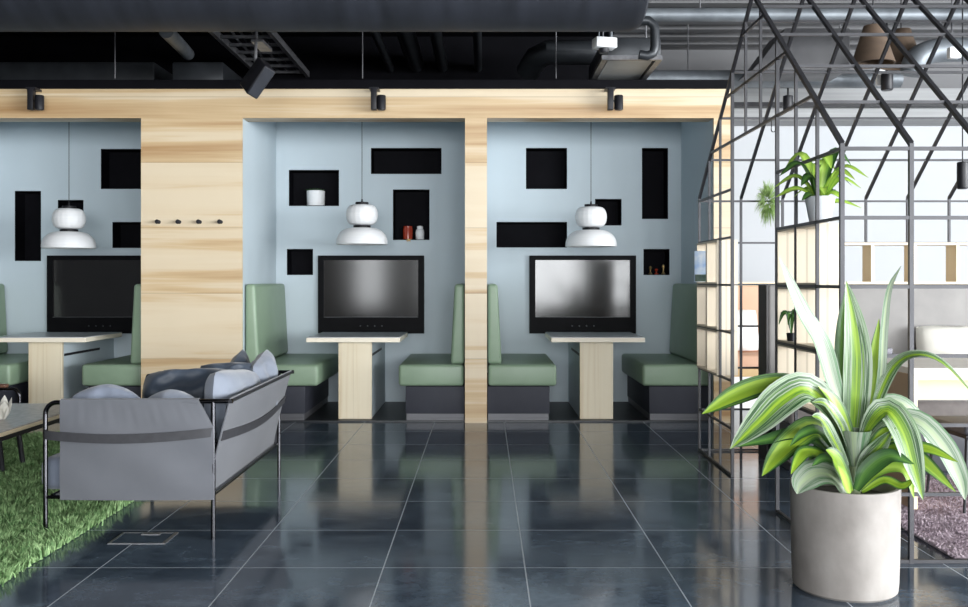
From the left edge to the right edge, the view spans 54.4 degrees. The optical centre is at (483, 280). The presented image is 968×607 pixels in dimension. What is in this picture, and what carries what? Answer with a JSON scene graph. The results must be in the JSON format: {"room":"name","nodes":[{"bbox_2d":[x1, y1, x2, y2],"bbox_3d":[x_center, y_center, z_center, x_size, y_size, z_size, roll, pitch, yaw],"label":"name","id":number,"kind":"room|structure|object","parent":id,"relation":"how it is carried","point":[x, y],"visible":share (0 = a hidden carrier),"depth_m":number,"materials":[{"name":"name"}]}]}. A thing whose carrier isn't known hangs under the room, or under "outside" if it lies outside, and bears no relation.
{"room":"common room","nodes":[
{"label":"common room","id":0,"kind":"room"},
{"bbox_2d":[0,37,594,79],"bbox_3d":[-2.450,-1.960,9.580,7.500,1.150,0.100,0,0,0],"label":"wall","id":1,"kind":"structure","parent":0,"point":[325,58],"depth_m":9.53,"materials":[{"name":"paint"}]},
{"bbox_2d":[370,32,394,71],"bbox_3d":[-0.939,-2.143,8.350,0.076,0.076,2.300,0,0,0],"label":"ceiling pipe","id":2,"kind":"object","parent":1,"relation":"attached to","point":[377,38],"visible":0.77,"depth_m":8.65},
{"bbox_2d":[396,32,423,71],"bbox_3d":[-0.688,-2.189,8.350,0.168,0.168,2.300,0,0,0],"label":"ceiling pipe","id":3,"kind":"object","parent":1,"relation":"attached to","point":[408,41],"visible":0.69,"depth_m":8.68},
{"bbox_2d":[429,32,447,71],"bbox_3d":[-0.419,-2.159,8.350,0.109,0.109,2.300,0,0,0],"label":"ceiling pipe","id":4,"kind":"object","parent":1,"relation":"attached to","point":[437,41],"visible":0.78,"depth_m":8.66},
{"bbox_2d":[473,32,481,71],"bbox_3d":[-0.059,-2.143,8.350,0.076,0.076,2.300,0,0,0],"label":"ceiling pipe","id":5,"kind":"object","parent":1,"relation":"attached to","point":[477,36],"visible":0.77,"depth_m":8.63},
{"bbox_2d":[0,32,614,36],"bbox_3d":[-2.450,-2.495,8.215,7.500,0.040,2.630,0,0,0],"label":"ceiling","id":6,"kind":"structure","parent":0,"point":[2,34],"depth_m":9.45,"materials":[{"name":"paint"}]},
{"bbox_2d":[0,122,680,401],"bbox_3d":[-1.433,-0.235,9.410,7.033,2.900,0.060,0,0,0],"label":"wall","id":7,"kind":"structure","parent":0,"point":[59,160],"depth_m":9.38,"materials":[{"name":"blue paint"}]},
{"bbox_2d":[15,191,40,260],"bbox_3d":[-4.545,-0.548,9.479,0.259,0.698,0.202,0,0,0],"label":"wall niche","id":8,"kind":"object","parent":7,"relation":"attached to","point":[27,203],"visible":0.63,"depth_m":9.57,"materials":[{"name":"black laminate"}]},
{"bbox_2d":[58,200,82,209],"bbox_3d":[-4.119,-0.678,9.479,0.254,0.259,0.202,0,0,0],"label":"wall niche","id":9,"kind":"object","parent":7,"relation":"attached to","point":[78,203],"visible":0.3,"depth_m":9.53,"materials":[{"name":"black laminate"}]},
{"bbox_2d":[47,255,140,333],"bbox_3d":[-3.812,0.134,9.350,1.041,0.773,0.056,0,0,0],"label":"wall screen","id":10,"kind":"object","parent":7,"relation":"attached to","point":[86,293],"visible":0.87,"depth_m":9.34,"materials":[{"name":"black glass"}]},
{"bbox_2d":[101,149,140,188],"bbox_3d":[-3.608,-1.116,9.479,0.419,0.399,0.202,0,0,0],"label":"wall niche","id":11,"kind":"object","parent":7,"relation":"attached to","point":[120,168],"visible":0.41,"depth_m":9.57,"materials":[{"name":"paint"}]},
{"bbox_2d":[112,222,140,247],"bbox_3d":[-3.466,-0.459,9.479,0.474,0.259,0.202,0,0,0],"label":"wall niche","id":12,"kind":"object","parent":7,"relation":"attached to","point":[124,234],"visible":0.39,"depth_m":9.57,"materials":[{"name":"black laminate"}]},
{"bbox_2d":[287,249,312,274],"bbox_3d":[-1.834,-0.189,9.479,0.259,0.259,0.202,0,0,0],"label":"wall niche","id":13,"kind":"object","parent":7,"relation":"attached to","point":[299,261],"visible":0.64,"depth_m":9.57,"materials":[{"name":"black laminate"}]},
{"bbox_2d":[289,170,338,205],"bbox_3d":[-1.695,-0.927,9.479,0.498,0.359,0.202,0,0,0],"label":"wall niche","id":14,"kind":"object","parent":7,"relation":"attached to","point":[327,181],"visible":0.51,"depth_m":9.57,"materials":[{"name":"paint"}]},
{"bbox_2d":[306,188,324,204],"bbox_3d":[-1.696,-0.844,9.480,0.188,0.181,0.184,0,0,0],"label":"jar","id":15,"kind":"object","parent":14,"relation":"in","point":[315,196],"visible":0.97,"depth_m":9.40,"materials":[{"name":"white ceramic"}]},
{"bbox_2d":[318,255,423,333],"bbox_3d":[-1.120,0.134,9.350,1.051,0.773,0.056,0,0,0],"label":"wall screen","id":16,"kind":"object","parent":7,"relation":"attached to","point":[357,293],"visible":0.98,"depth_m":9.34,"materials":[{"name":"black glass"}]},
{"bbox_2d":[371,148,440,173],"bbox_3d":[-0.775,-1.196,9.479,0.703,0.259,0.202,0,0,0],"label":"wall niche","id":17,"kind":"object","parent":7,"relation":"attached to","point":[383,160],"visible":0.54,"depth_m":9.57,"materials":[{"name":"paint"}]},
{"bbox_2d":[393,189,428,239],"bbox_3d":[-0.725,-0.660,9.479,0.364,0.503,0.202,0,0,0],"label":"wall niche","id":18,"kind":"object","parent":7,"relation":"attached to","point":[410,206],"visible":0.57,"depth_m":9.57,"materials":[{"name":"black laminate"}]},
{"bbox_2d":[403,226,412,238],"bbox_3d":[-0.764,-0.483,9.450,0.100,0.137,0.100,0,0,0],"label":"jar","id":19,"kind":"object","parent":18,"relation":"in","point":[407,230],"visible":0.9,"depth_m":9.41,"materials":[{"name":"red ceramic"}]},
{"bbox_2d":[415,226,423,238],"bbox_3d":[-0.643,-0.485,9.450,0.090,0.140,0.090,0,0,0],"label":"jar","id":20,"kind":"object","parent":18,"relation":"in","point":[419,233],"visible":0.98,"depth_m":9.42,"materials":[{"name":"white ceramic"}]},
{"bbox_2d":[496,222,566,247],"bbox_3d":[0.476,-0.461,9.479,0.703,0.254,0.202,0,0,0],"label":"wall niche","id":21,"kind":"object","parent":7,"relation":"attached to","point":[508,234],"visible":0.86,"depth_m":9.57,"materials":[{"name":"black laminate"}]},
{"bbox_2d":[526,148,566,188],"bbox_3d":[0.623,-1.121,9.479,0.409,0.409,0.202,0,0,0],"label":"wall niche","id":22,"kind":"object","parent":7,"relation":"attached to","point":[546,168],"visible":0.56,"depth_m":9.57,"materials":[{"name":"paint"}]},
{"bbox_2d":[529,255,635,333],"bbox_3d":[0.979,0.134,9.350,1.056,0.773,0.056,0,0,0],"label":"wall screen","id":23,"kind":"object","parent":7,"relation":"attached to","point":[568,293],"visible":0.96,"depth_m":9.34,"materials":[{"name":"black glass"}]},
{"bbox_2d":[595,199,621,225],"bbox_3d":[1.238,-0.685,9.479,0.264,0.264,0.202,0,0,0],"label":"wall niche","id":24,"kind":"object","parent":7,"relation":"attached to","point":[613,207],"visible":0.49,"depth_m":9.57,"materials":[{"name":"black laminate"}]},
{"bbox_2d":[642,148,667,218],"bbox_3d":[1.704,-0.972,9.479,0.259,0.708,0.202,0,0,0],"label":"wall niche","id":25,"kind":"object","parent":7,"relation":"attached to","point":[654,160],"visible":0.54,"depth_m":9.57,"materials":[{"name":"paint"}]},
{"bbox_2d":[643,249,669,274],"bbox_3d":[1.720,-0.189,9.479,0.259,0.259,0.202,0,0,0],"label":"wall niche","id":26,"kind":"object","parent":7,"relation":"attached to","point":[655,258],"visible":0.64,"depth_m":9.57,"materials":[{"name":"black laminate"}]},
{"bbox_2d":[0,89,729,422],"bbox_3d":[-2.043,-0.214,8.765,8.313,2.858,1.430,0,0,0],"label":"wall","id":27,"kind":"structure","parent":0,"point":[192,139],"depth_m":8.05,"materials":[{"name":"brown wood"}]},
{"bbox_2d":[26,87,43,110],"bbox_3d":[-3.779,-1.534,7.956,0.150,0.193,0.148,0,0,0],"label":"track spotlight","id":28,"kind":"object","parent":27,"relation":"attached to","point":[35,102],"visible":1,"depth_m":7.90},
{"bbox_2d":[0,80,727,88],"bbox_3d":[-2.054,-1.680,8.140,8.293,0.075,0.220,0,0,0],"label":"beam","id":29,"kind":"structure","parent":27,"relation":"attached to","point":[4,84],"depth_m":8.03,"materials":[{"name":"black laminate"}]},
{"bbox_2d":[369,87,385,110],"bbox_3d":[-0.896,-1.534,7.956,0.141,0.193,0.148,0,0,0],"label":"track spotlight","id":30,"kind":"object","parent":27,"relation":"attached to","point":[378,102],"visible":1,"depth_m":7.90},
{"bbox_2d":[604,87,622,110],"bbox_3d":[1.099,-1.534,7.956,0.145,0.193,0.148,0,0,0],"label":"track spotlight","id":31,"kind":"object","parent":27,"relation":"attached to","point":[615,102],"visible":1,"depth_m":7.90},
{"bbox_2d":[0,402,967,606],"bbox_3d":[2.400,1.269,1.800,17.600,0.132,18.000,0,0,0],"label":"floor","id":32,"kind":"structure","parent":0,"point":[357,514],"depth_m":4.58,"materials":[{"name":"tile"}]},
{"bbox_2d":[0,284,27,402],"bbox_3d":[-4.468,0.620,8.735,0.755,1.190,1.250,0,0,0],"label":"bench","id":33,"kind":"object","parent":32,"relation":"on","point":[13,367],"visible":0.41,"depth_m":8.41,"materials":[{"name":"leather"}]},
{"bbox_2d":[0,332,121,402],"bbox_3d":[-3.830,0.843,8.733,0.805,0.720,1.286,0,0,0],"label":"table","id":34,"kind":"object","parent":32,"relation":"on","point":[56,360],"visible":0.82,"depth_m":8.21,"materials":[{"name":"grey laminate"}]},
{"bbox_2d":[0,430,134,586],"bbox_3d":[-3.379,1.176,5.153,3.041,0.078,4.305,0,0,0],"label":"shag rug","id":35,"kind":"object","parent":32,"relation":"on","point":[24,541],"visible":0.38,"depth_m":4.77,"materials":[{"name":"green carpet"}]},
{"bbox_2d":[0,384,20,402],"bbox_3d":[-3.769,0.811,6.650,0.701,0.791,0.660,0,0,0],"label":"lounge chair","id":36,"kind":"object","parent":35,"relation":"on","point":[2,386],"visible":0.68,"depth_m":6.94,"materials":[{"name":"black metal"}]},
{"bbox_2d":[0,403,59,472],"bbox_3d":[-2.998,1.000,5.335,0.905,0.410,1.570,0,0,0],"label":"coffee table","id":37,"kind":"object","parent":35,"relation":"on","point":[23,418],"visible":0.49,"depth_m":5.56,"materials":[{"name":"brown wood"}]},
{"bbox_2d":[0,395,11,419],"bbox_3d":[-2.764,0.727,5.400,0.106,0.132,0.108,0,0,0],"label":"folded napkin","id":38,"kind":"object","parent":37,"relation":"on","point":[5,407],"visible":1,"depth_m":5.39,"materials":[{"name":"beige fabric"}]},
{"bbox_2d":[43,370,293,539],"bbox_3d":[-1.625,0.882,5.130,0.891,0.666,1.545,0,0,0],"label":"sofa","id":39,"kind":"object","parent":35,"relation":"on","point":[111,448],"visible":0.8,"depth_m":4.40,"materials":[{"name":"grey fabric"}]},
{"bbox_2d":[42,442,217,488],"bbox_3d":[-1.738,0.918,5.128,0.755,0.157,1.325,0,0,0],"label":"seat cushion","id":40,"kind":"object","parent":39,"relation":"on","point":[54,460],"visible":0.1,"depth_m":4.47,"materials":[{"name":"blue fabric"}]},
{"bbox_2d":[70,384,139,398],"bbox_3d":[-1.840,0.670,4.579,0.439,0.330,0.158,0,0,-6],"label":"cushion","id":41,"kind":"object","parent":40,"relation":"on","point":[105,390],"visible":0.2,"depth_m":4.56,"materials":[{"name":"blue fabric"}]},
{"bbox_2d":[149,389,205,411],"bbox_3d":[-1.530,0.685,4.582,0.377,0.310,0.162,0,0,0],"label":"cushion","id":42,"kind":"object","parent":40,"relation":"on","point":[170,393],"visible":0.09,"depth_m":4.57,"materials":[{"name":"grey fabric"}]},
{"bbox_2d":[142,368,225,406],"bbox_3d":[-1.584,0.655,5.041,0.478,0.371,0.298,0,0,-9],"label":"cushion","id":43,"kind":"object","parent":40,"relation":"on","point":[192,382],"visible":0.31,"depth_m":4.99,"materials":[{"name":"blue fabric"}]},
{"bbox_2d":[231,349,249,362],"bbox_3d":[-1.437,0.620,5.569,0.152,0.419,0.420,0,0,12],"label":"cushion","id":44,"kind":"object","parent":40,"relation":"on","point":[242,356],"visible":0.09,"depth_m":5.57,"materials":[{"name":"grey fabric"}]},
{"bbox_2d":[204,369,260,441],"bbox_3d":[-1.324,0.650,4.990,0.202,0.406,0.881,0,0,0],"label":"cushion","id":45,"kind":"object","parent":39,"relation":"on","point":[223,384],"visible":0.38,"depth_m":4.61,"materials":[{"name":"grey fabric"}]},
{"bbox_2d":[200,362,251,370],"bbox_3d":[-1.461,0.525,5.333,0.285,0.126,0.131,0,0,-17],"label":"cushion","id":46,"kind":"object","parent":45,"relation":"on","point":[231,365],"visible":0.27,"depth_m":5.31,"materials":[{"name":"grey fabric"}]},
{"bbox_2d":[251,350,277,404],"bbox_3d":[-1.297,0.630,5.560,0.172,0.432,0.432,0,0,0],"label":"cushion","id":47,"kind":"object","parent":39,"relation":"on","point":[264,365],"visible":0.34,"depth_m":5.49,"materials":[{"name":"grey fabric"}]},
{"bbox_2d":[82,284,140,397],"bbox_3d":[-3.207,0.620,8.735,0.535,1.190,1.250,0,0,0],"label":"bench","id":48,"kind":"object","parent":32,"relation":"on","point":[125,371],"visible":0.38,"depth_m":8.12,"materials":[{"name":"leather"}]},
{"bbox_2d":[107,532,178,543],"bbox_3d":[-1.602,1.213,4.434,0.270,0.005,0.190,0,0,0],"label":"floor outlet","id":49,"kind":"object","parent":32,"relation":"on","point":[125,537],"visible":1,"depth_m":4.42,"materials":[{"name":"metal"}]},
{"bbox_2d":[246,284,337,419],"bbox_3d":[-1.748,0.620,8.735,0.635,1.190,1.250,0,0,0],"label":"bench","id":50,"kind":"object","parent":32,"relation":"on","point":[307,391],"visible":0.61,"depth_m":8.33,"materials":[{"name":"leather"}]},
{"bbox_2d":[306,332,407,418],"bbox_3d":[-1.125,0.843,8.733,0.805,0.720,1.286,0,0,0],"label":"table","id":51,"kind":"object","parent":32,"relation":"on","point":[361,355],"visible":1,"depth_m":8.21,"materials":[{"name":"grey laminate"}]},
{"bbox_2d":[399,284,464,419],"bbox_3d":[-0.453,0.620,8.735,0.570,1.190,1.250,0,0,0],"label":"bench","id":52,"kind":"object","parent":32,"relation":"on","point":[434,383],"visible":0.84,"depth_m":8.12,"materials":[{"name":"leather"}]},
{"bbox_2d":[487,284,555,419],"bbox_3d":[0.328,0.620,8.735,0.595,1.190,1.250,0,0,0],"label":"bench","id":53,"kind":"object","parent":32,"relation":"on","point":[518,388],"visible":1,"depth_m":8.12,"materials":[{"name":"leather"}]},
{"bbox_2d":[545,332,644,418],"bbox_3d":[0.982,0.843,8.733,0.805,0.720,1.286,0,0,0],"label":"table","id":54,"kind":"object","parent":32,"relation":"on","point":[590,354],"visible":1,"depth_m":8.21,"materials":[{"name":"grey laminate"}]},
{"bbox_2d":[622,284,707,419],"bbox_3d":[1.663,0.620,8.735,0.595,1.190,1.250,0,0,0],"label":"bench","id":55,"kind":"object","parent":32,"relation":"on","point":[659,386],"visible":0.66,"depth_m":8.23,"materials":[{"name":"leather"}]},
{"bbox_2d":[734,282,774,407],"bbox_3d":[2.815,0.613,9.385,1.170,1.205,0.830,0,0,0],"label":"shelf","id":56,"kind":"object","parent":32,"relation":"on","point":[749,292],"visible":0.05,"depth_m":9.48,"materials":[{"name":"white paint"}]},
{"bbox_2d":[735,310,757,350],"bbox_3d":[2.540,0.490,9.394,0.402,0.406,0.218,0,0,0],"label":"cushion","id":57,"kind":"object","parent":56,"relation":"on","point":[749,334],"visible":0.48,"depth_m":9.33,"materials":[{"name":"fabric"}]},
{"bbox_2d":[698,0,967,563],"bbox_3d":[2.730,-0.221,5.388,2.400,2.871,2.695,0,0,0],"label":"frame","id":58,"kind":"object","parent":32,"relation":"on","point":[951,105],"visible":0.73,"depth_m":4.93,"materials":[{"name":"grey metal"}]},
{"bbox_2d":[697,327,706,370],"bbox_3d":[1.587,0.471,6.579,0.135,0.290,0.290,0,0,0],"label":"box","id":59,"kind":"object","parent":58,"relation":"attached to","point":[701,332],"visible":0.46,"depth_m":6.71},
{"bbox_2d":[697,285,706,327],"bbox_3d":[1.587,0.174,6.579,0.135,0.290,0.290,0,0,0],"label":"box","id":60,"kind":"object","parent":58,"relation":"attached to","point":[701,289],"visible":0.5,"depth_m":6.71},
{"bbox_2d":[697,242,706,283],"bbox_3d":[1.587,-0.124,6.579,0.135,0.290,0.290,0,0,0],"label":"box","id":61,"kind":"object","parent":58,"relation":"attached to","point":[702,246],"visible":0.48,"depth_m":6.61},
{"bbox_2d":[694,251,705,281],"bbox_3d":[1.503,-0.102,6.529,0.085,0.213,0.010,0,0,0],"label":"picture card","id":62,"kind":"object","parent":61,"relation":"in","point":[699,256],"visible":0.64,"depth_m":6.53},
{"bbox_2d":[707,329,737,374],"bbox_3d":[1.587,0.471,6.281,0.135,0.290,0.290,0,0,0],"label":"box","id":63,"kind":"object","parent":58,"relation":"attached to","point":[712,335],"visible":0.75,"depth_m":6.14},
{"bbox_2d":[707,285,737,329],"bbox_3d":[1.587,0.174,6.281,0.135,0.290,0.290,0,0,0],"label":"box","id":64,"kind":"object","parent":58,"relation":"attached to","point":[712,290],"visible":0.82,"depth_m":6.14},
{"bbox_2d":[707,240,737,283],"bbox_3d":[1.587,-0.124,6.281,0.135,0.290,0.290,0,0,0],"label":"box","id":65,"kind":"object","parent":58,"relation":"attached to","point":[712,246],"visible":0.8,"depth_m":6.14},
{"bbox_2d":[754,181,780,228],"bbox_3d":[2.001,-0.544,6.641,0.183,0.349,0.161,0,0,24],"label":"hanging plant","id":66,"kind":"object","parent":58,"relation":"hanging from","point":[766,192],"visible":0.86,"depth_m":6.62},
{"bbox_2d":[777,228,793,284],"bbox_3d":[1.597,-0.124,4.794,0.117,0.290,0.290,0,0,0],"label":"box","id":67,"kind":"object","parent":58,"relation":"attached to","point":[785,237],"visible":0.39,"depth_m":4.93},
{"bbox_2d":[777,287,793,343],"bbox_3d":[1.597,0.174,4.794,0.117,0.290,0.290,0,0,0],"label":"box","id":68,"kind":"object","parent":58,"relation":"attached to","point":[784,302],"visible":0.3,"depth_m":4.93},
{"bbox_2d":[779,309,793,340],"bbox_3d":[1.552,0.224,4.807,0.098,0.166,0.104,0,0,0],"label":"plant","id":69,"kind":"object","parent":68,"relation":"in","point":[789,314],"visible":0.81,"depth_m":4.80,"materials":[{"name":"green plant"}]},
{"bbox_2d":[777,344,793,373],"bbox_3d":[1.597,0.471,4.794,0.117,0.290,0.290,0,0,0],"label":"box","id":70,"kind":"object","parent":58,"relation":"attached to","point":[785,354],"visible":0.21,"depth_m":4.93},
{"bbox_2d":[796,348,825,413],"bbox_3d":[1.597,0.471,4.496,0.117,0.290,0.290,0,0,0],"label":"box","id":71,"kind":"object","parent":58,"relation":"attached to","point":[805,360],"visible":0.25,"depth_m":4.63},
{"bbox_2d":[796,223,838,284],"bbox_3d":[1.597,-0.124,4.496,0.117,0.290,0.290,0,0,0],"label":"box","id":72,"kind":"object","parent":58,"relation":"attached to","point":[828,232],"visible":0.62,"depth_m":4.35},
{"bbox_2d":[774,147,866,222],"bbox_3d":[1.613,-0.459,4.486,0.357,0.366,0.373,0,0,-37],"label":"potted plant","id":73,"kind":"object","parent":72,"relation":"on","point":[828,180],"visible":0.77,"depth_m":4.47,"materials":[{"name":"green plant"}]},
{"bbox_2d":[796,288,838,348],"bbox_3d":[1.597,0.174,4.496,0.117,0.290,0.290,0,0,0],"label":"box","id":74,"kind":"object","parent":58,"relation":"attached to","point":[828,297],"visible":0.39,"depth_m":4.35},
{"bbox_2d":[702,256,967,602],"bbox_3d":[1.370,0.560,3.720,1.063,1.310,0.442,0,0,0],"label":"potted plant","id":75,"kind":"object","parent":32,"relation":"on","point":[845,516],"visible":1,"depth_m":3.62,"materials":[{"name":"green plant"}]},
{"bbox_2d":[758,285,967,470],"bbox_3d":[2.899,0.621,6.275,1.962,1.188,0.610,0,0,0],"label":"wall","id":76,"kind":"structure","parent":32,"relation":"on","point":[932,307],"depth_m":6.40,"materials":[{"name":"paint"}]},
{"bbox_2d":[916,326,967,353],"bbox_3d":[3.130,0.515,6.270,0.477,0.431,0.224,0,0,0],"label":"cushion","id":77,"kind":"object","parent":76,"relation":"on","point":[933,339],"visible":0.4,"depth_m":6.22,"materials":[{"name":"beige fabric"}]},
{"bbox_2d":[901,475,967,558],"bbox_3d":[2.953,1.201,4.949,1.845,0.029,1.734,0,0,0],"label":"rug","id":78,"kind":"object","parent":32,"relation":"on","point":[941,522],"visible":0.38,"depth_m":4.70,"materials":[{"name":"carpet"}]},
{"bbox_2d":[881,358,967,508],"bbox_3d":[2.989,0.821,5.280,1.522,0.736,0.760,0,0,0],"label":"table","id":79,"kind":"object","parent":78,"relation":"on","point":[933,380],"visible":0.27,"depth_m":5.11,"materials":[{"name":"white wood"}]},
{"bbox_2d":[926,416,967,512],"bbox_3d":[2.685,0.968,5.020,0.463,0.443,0.440,0,0,0],"label":"table","id":80,"kind":"object","parent":78,"relation":"on","point":[962,432],"visible":0.46,"depth_m":4.97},
{"bbox_2d":[613,0,967,49],"bbox_3d":[2.400,-2.635,1.850,17.600,0.200,17.700,0,0,0],"label":"ceiling","id":81,"kind":"structure","parent":0,"point":[673,35],"depth_m":9.48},
{"bbox_2d":[240,32,274,98],"bbox_3d":[-1.701,-1.948,7.051,0.247,1.214,0.495,0,0,-16],"label":"loudspeaker","id":82,"kind":"object","parent":81,"relation":"hanging from","point":[260,73],"visible":1,"depth_m":6.90,"materials":[{"name":"paint"}]},
{"bbox_2d":[248,67,274,98],"bbox_3d":[-1.628,-1.447,6.876,0.185,0.212,0.070,0,0,16],"label":"grille","id":83,"kind":"object","parent":82,"relation":"attached to","point":[258,77],"depth_m":6.88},
{"bbox_2d":[209,32,308,76],"bbox_3d":[-2.020,-2.305,8.300,0.516,0.500,2.400,0,0,0],"label":"cable tray","id":84,"kind":"object","parent":81,"relation":"hanging from","point":[223,39],"visible":0.41,"depth_m":8.54,"materials":[{"name":"paint"}]},
{"bbox_2d":[0,0,648,31],"bbox_3d":[-2.550,-2.117,6.200,7.200,0.920,0.920,0,0,0],"label":"air duct","id":85,"kind":"object","parent":81,"relation":"hanging from","point":[15,15],"visible":1,"depth_m":6.01,"materials":[{"name":"metal"}]},
{"bbox_2d":[592,32,616,53],"bbox_3d":[0.864,-1.869,6.750,0.156,0.470,0.100,0,0,-14],"label":"ceiling box","id":86,"kind":"object","parent":85,"relation":"hanging from","point":[604,45],"visible":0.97,"depth_m":6.71,"materials":[{"name":"white paint"}]},
{"bbox_2d":[589,25,662,79],"bbox_3d":[1.165,-2.152,7.911,0.476,0.825,1.030,0,0,0],"label":"air duct","id":87,"kind":"object","parent":81,"relation":"hanging from","point":[621,63],"depth_m":7.63,"materials":[{"name":"metal"}]},
{"bbox_2d":[517,40,596,79],"bbox_3d":[0.667,-2.011,8.604,0.726,0.326,0.426,0,0,0],"label":"duct","id":88,"kind":"object","parent":87,"relation":"attached to","point":[537,57],"visible":0.82,"depth_m":8.44,"materials":[{"name":"metal"}]},
{"bbox_2d":[638,16,659,60],"bbox_3d":[1.246,-2.120,7.150,0.178,0.891,0.072,0,0,0],"label":"pipe","id":89,"kind":"object","parent":81,"relation":"hanging from","point":[649,21],"visible":0.87,"depth_m":7.12,"materials":[{"name":"metal"}]},
{"bbox_2d":[646,24,903,87],"bbox_3d":[2.767,-2.239,9.300,2.688,0.653,0.170,0,0,0],"label":"duct","id":90,"kind":"object","parent":81,"relation":"hanging from","point":[844,80],"visible":0.33,"depth_m":9.23,"materials":[{"name":"metal"}]},
{"bbox_2d":[738,28,849,80],"bbox_3d":[2.899,-2.120,8.850,0.892,0.384,0.500,0,0,0],"label":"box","id":91,"kind":"object","parent":90,"relation":"attached to","point":[805,49],"visible":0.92,"depth_m":8.60,"materials":[{"name":"metal"}]},
{"bbox_2d":[783,88,792,110],"bbox_3d":[3.101,-2.153,9.600,0.100,0.824,0.100,0,0,0],"label":"spotlight","id":92,"kind":"object","parent":81,"relation":"hanging from","point":[787,99],"visible":0.62,"depth_m":9.56,"materials":[{"name":"black paint"}]},
{"bbox_2d":[645,0,967,21],"bbox_3d":[2.831,-2.344,7.700,3.110,0.443,0.110,0,0,0],"label":"duct","id":93,"kind":"object","parent":81,"relation":"hanging from","point":[699,14],"visible":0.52,"depth_m":7.65,"materials":[{"name":"metal"}]},
{"bbox_2d":[853,0,895,68],"bbox_3d":[3.142,-2.159,7.600,0.339,0.812,0.339,0,0,0],"label":"cone pendant","id":94,"kind":"object","parent":81,"relation":"hanging from","point":[869,49],"visible":0.67,"depth_m":7.51,"materials":[{"name":"brown fabric"}]},
{"bbox_2d":[881,23,892,90],"bbox_3d":[3.812,-2.184,8.900,0.110,0.763,0.110,0,0,0],"label":"spotlight","id":95,"kind":"object","parent":81,"relation":"hanging from","point":[886,79],"visible":0.72,"depth_m":8.86,"materials":[{"name":"black paint"}]},
{"bbox_2d":[880,0,915,69],"bbox_3d":[3.678,-2.231,8.300,0.353,0.669,0.353,0,0,0],"label":"cone pendant","id":96,"kind":"object","parent":81,"relation":"hanging from","point":[908,42],"visible":0.43,"depth_m":8.20,"materials":[{"name":"brown fabric"}]},
{"bbox_2d":[900,0,967,77],"bbox_3d":[3.901,-2.151,8.000,0.718,0.827,0.200,0,0,0],"label":"duct","id":97,"kind":"object","parent":81,"relation":"hanging from","point":[920,52],"visible":0.62,"depth_m":7.92,"materials":[{"name":"metal"}]},
{"bbox_2d":[957,0,967,188],"bbox_3d":[3.000,-1.571,5.900,0.066,1.988,0.066,0,0,0],"label":"spotlight","id":98,"kind":"object","parent":81,"relation":"hanging from","point":[962,167],"visible":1,"depth_m":5.88,"materials":[{"name":"black paint"}]},
{"bbox_2d":[734,126,967,281],"bbox_3d":[2.400,-0.710,10.700,17.200,3.850,0.200,0,0,0],"label":"wall","id":99,"kind":"structure","parent":0,"point":[937,180],"depth_m":10.60,"materials":[{"name":"white paint"}]},
{"bbox_2d":[655,50,967,87],"bbox_3d":[6.150,-2.320,10.460,9.700,0.430,0.280,0,0,0],"label":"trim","id":100,"kind":"structure","parent":99,"relation":"attached to","point":[672,59],"depth_m":10.32,"materials":[{"name":"metal"}]},
{"bbox_2d":[734,102,967,106],"bbox_3d":[6.425,-1.881,10.040,8.550,0.042,0.080,0,0,0],"label":"steel rail","id":101,"kind":"object","parent":99,"relation":"attached to","point":[736,104],"visible":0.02,"depth_m":10.00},
{"bbox_2d":[734,88,967,125],"bbox_3d":[6.566,-1.925,10.400,8.867,0.360,0.400,0,0,0],"label":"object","id":102,"kind":"structure","parent":99,"relation":"attached to","point":[752,93],"depth_m":10.28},
{"bbox_2d":[845,243,967,283],"bbox_3d":[3.156,-0.123,6.639,1.508,0.292,0.153,0,0,0],"label":"shelf","id":103,"kind":"object","parent":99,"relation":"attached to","point":[952,249],"visible":0.6,"depth_m":6.58,"materials":[{"name":"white wood"}]},
{"bbox_2d":[947,47,960,58],"bbox_3d":[3.796,-1.841,7.600,0.090,0.090,0.060,0,0,0],"label":"junction box","id":104,"kind":"object","parent":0,"point":[952,52],"visible":0.77,"depth_m":7.57,"materials":[{"name":"white paint"}]},
{"bbox_3d":[-1.442,-1.510,8.815,6.816,0.231,1.130,0,0,0],"label":"ceiling","id":105,"kind":"structure","parent":0,"visible":0},
{"bbox_2d":[41,203,96,248],"bbox_3d":[-3.749,-0.892,8.500,0.464,1.195,0.464,0,0,0],"label":"pendant lamp","id":106,"kind":"object","parent":105,"relation":"hanging from","point":[68,219],"visible":0.98,"depth_m":8.38,"materials":[{"name":"white paint"}]},
{"bbox_2d":[336,199,387,244],"bbox_3d":[-1.102,-0.910,8.500,0.464,1.160,0.464,0,0,0],"label":"pendant lamp","id":107,"kind":"object","parent":105,"relation":"hanging from","point":[361,215],"visible":0.99,"depth_m":8.38,"materials":[{"name":"glass"}]},
{"bbox_2d":[565,201,616,247],"bbox_3d":[0.967,-0.900,8.500,0.464,1.180,0.464,0,0,0],"label":"pendant lamp","id":108,"kind":"object","parent":105,"relation":"hanging from","point":[590,217],"visible":0.99,"depth_m":8.37,"materials":[{"name":"white paint"}]},
{"bbox_3d":[-2.044,-1.702,8.890,8.313,0.025,1.280,0,0,0],"label":"ceiling","id":109,"kind":"structure","parent":0,"visible":0},
{"bbox_2d":[0,62,172,79],"bbox_3d":[-4.607,-1.881,9.050,3.086,0.311,0.600,0,0,0],"label":"duct","id":110,"kind":"object","parent":109,"relation":"on","point":[8,70],"visible":0.3,"depth_m":8.75,"materials":[{"name":"metal"}]},
{"bbox_2d":[173,62,241,79],"bbox_3d":[-2.525,-1.828,8.750,0.449,0.207,0.900,0,0,0],"label":"duct","id":111,"kind":"object","parent":109,"relation":"on","point":[181,70],"visible":0.29,"depth_m":8.30,"materials":[{"name":"metal"}]},
{"bbox_2d":[159,32,193,59],"bbox_3d":[-2.517,-1.958,7.751,0.120,0.196,1.123,0,0,-9],"label":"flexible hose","id":112,"kind":"object","parent":111,"relation":"attached to","point":[174,39],"visible":0.88,"depth_m":7.57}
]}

